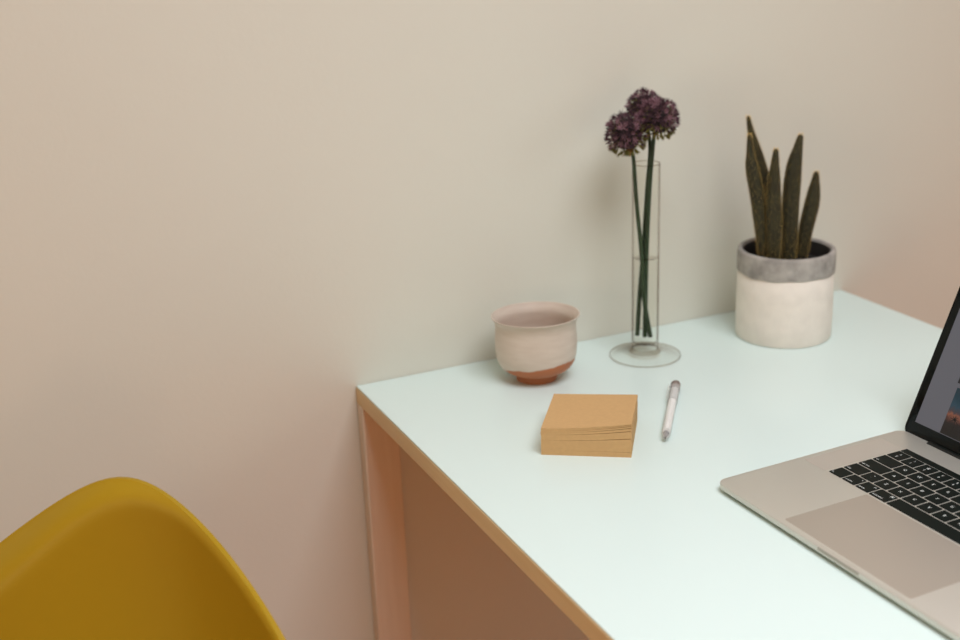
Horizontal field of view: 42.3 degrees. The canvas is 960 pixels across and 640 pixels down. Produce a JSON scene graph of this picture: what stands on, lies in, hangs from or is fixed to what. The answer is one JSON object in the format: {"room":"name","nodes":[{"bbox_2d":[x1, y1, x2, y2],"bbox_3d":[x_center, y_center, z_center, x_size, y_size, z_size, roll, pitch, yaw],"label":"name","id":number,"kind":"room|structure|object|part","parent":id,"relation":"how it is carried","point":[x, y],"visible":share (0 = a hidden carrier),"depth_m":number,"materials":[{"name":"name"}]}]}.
{"room":"home office","nodes":[
{"label":"home office","id":0,"kind":"room"},
{"bbox_2d":[0,0,959,639],"bbox_3d":[-0.146,-0.451,1.446,5.200,2.650,0.120,-10,21,-23],"label":"wall","id":1,"kind":"structure","parent":0,"point":[222,222],"depth_m":1.51,"materials":[{"name":"paint"}]},
{"bbox_3d":[0.797,1.402,0.030,5.200,0.100,4.397,-10,21,-23],"label":"floor","id":2,"kind":"structure","parent":0,"visible":0},
{"bbox_2d":[0,477,285,639],"bbox_3d":[-0.389,0.619,1.042,0.608,0.816,0.548,3,20,16],"label":"armchair","id":3,"kind":"object","parent":2,"relation":"on","point":[114,558],"visible":1,"depth_m":1.16,"materials":[{"name":"yellow plastic"}]},
{"bbox_2d":[356,290,952,639],"bbox_3d":[0.512,0.576,1.174,0.760,0.740,1.476,-10,21,-23],"label":"desk","id":4,"kind":"object","parent":2,"relation":"on","point":[649,544],"visible":0.72,"depth_m":1.33,"materials":[{"name":"white laminate"}]},
{"bbox_3d":[-0.116,0.441,1.669,0.046,0.717,0.020,-10,21,-23],"label":"leg","id":5,"kind":"part","parent":4,"relation":"part of","materials":[{"name":"brown wood"}]},
{"bbox_2d":[491,301,579,384],"bbox_3d":[0.069,0.032,1.536,0.109,0.084,0.100,-4,19,-5],"label":"cup","id":6,"kind":"object","parent":4,"relation":"on","point":[536,342],"visible":1,"depth_m":1.50,"materials":[{"name":"beige ceramic"}]},
{"bbox_2d":[541,394,637,457],"bbox_3d":[0.122,0.111,1.369,0.097,0.039,0.104,1,19,11],"label":"notepad","id":7,"kind":"object","parent":4,"relation":"on","point":[597,425],"visible":1,"depth_m":1.33,"materials":[{"name":"paper"}]},
{"bbox_2d":[609,160,680,366],"bbox_3d":[0.209,-0.074,1.567,0.092,0.253,0.092,-10,21,-23],"label":"bud vase","id":8,"kind":"object","parent":4,"relation":"on","point":[640,160],"visible":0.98,"depth_m":1.59,"materials":[{"name":"clear glass"}]},
{"bbox_2d":[604,110,652,336],"bbox_3d":[0.184,-0.116,1.545,0.062,0.294,0.060,-10,21,-23],"label":"allium","id":9,"kind":"object","parent":8,"relation":"in","point":[625,133],"visible":0.98,"depth_m":1.50,"materials":[{"name":"purple plant"}]},
{"bbox_2d":[624,87,660,335],"bbox_3d":[0.207,-0.135,1.567,0.050,0.318,0.051,-10,21,-23],"label":"allium","id":10,"kind":"object","parent":8,"relation":"in","point":[638,98],"visible":0.58,"depth_m":1.53,"materials":[{"name":"purple plant"}]},
{"bbox_2d":[637,96,680,336],"bbox_3d":[0.220,-0.122,1.538,0.055,0.312,0.056,-10,21,-23],"label":"allium","id":11,"kind":"object","parent":8,"relation":"in","point":[658,118],"visible":0.99,"depth_m":1.49,"materials":[{"name":"purple plant"}]},
{"bbox_2d":[663,380,680,438],"bbox_3d":[0.218,0.103,1.424,0.015,0.012,0.159,2,19,13],"label":"pen","id":12,"kind":"object","parent":4,"relation":"on","point":[675,385],"visible":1,"depth_m":1.42,"materials":[{"name":"white plastic"}]},
{"bbox_2d":[735,115,835,348],"bbox_3d":[0.402,-0.121,1.621,0.127,0.295,0.127,9,22,29],"label":"potted snake plant","id":13,"kind":"object","parent":4,"relation":"on","point":[785,288],"visible":1,"depth_m":1.60,"materials":[{"name":"ceramic"}]},
{"bbox_3d":[0.358,-0.156,1.596,0.036,0.168,0.018,-2,19,1],"label":"stem","id":14,"kind":"part","parent":13,"relation":"part of","materials":[{"name":"green plant"}]},
{"bbox_3d":[0.367,-0.176,1.625,0.042,0.185,0.016,-2,19,1],"label":"stem","id":15,"kind":"part","parent":13,"relation":"part of","materials":[{"name":"green plant"}]},
{"bbox_3d":[0.377,-0.146,1.591,0.022,0.149,0.021,-10,21,-23],"label":"stem","id":16,"kind":"part","parent":13,"relation":"part of","materials":[{"name":"green plant"}]},
{"bbox_2d":[735,269,833,348],"bbox_3d":[0.405,-0.025,1.654,0.126,0.092,0.126,-10,21,-23],"label":"pot","id":17,"kind":"object","parent":13,"relation":"attached to","point":[775,309],"depth_m":1.60,"materials":[{"name":"white ceramic"}]},
{"bbox_3d":[0.402,-0.158,1.602,0.023,0.164,0.023,-10,21,-23],"label":"stem","id":18,"kind":"part","parent":13,"relation":"part of","materials":[{"name":"green plant"}]},
{"bbox_3d":[0.428,-0.138,1.619,0.028,0.114,0.022,-10,21,-23],"label":"stem","id":19,"kind":"part","parent":13,"relation":"part of","materials":[{"name":"green plant"}]},
{"bbox_2d":[720,287,959,639],"bbox_3d":[0.463,0.082,1.126,0.342,0.228,0.355,-11,21,-24],"label":"laptop","id":20,"kind":"object","parent":4,"relation":"on","point":[884,509],"visible":1,"depth_m":1.19,"materials":[{"name":"silver metal"}]},
{"bbox_2d":[940,388,959,441],"bbox_3d":[0.514,0.110,1.246,0.001,0.051,0.115,14,9,-31],"label":"picture","id":21,"kind":"object","parent":20,"relation":"attached to","point":[954,410],"depth_m":1.29}
]}

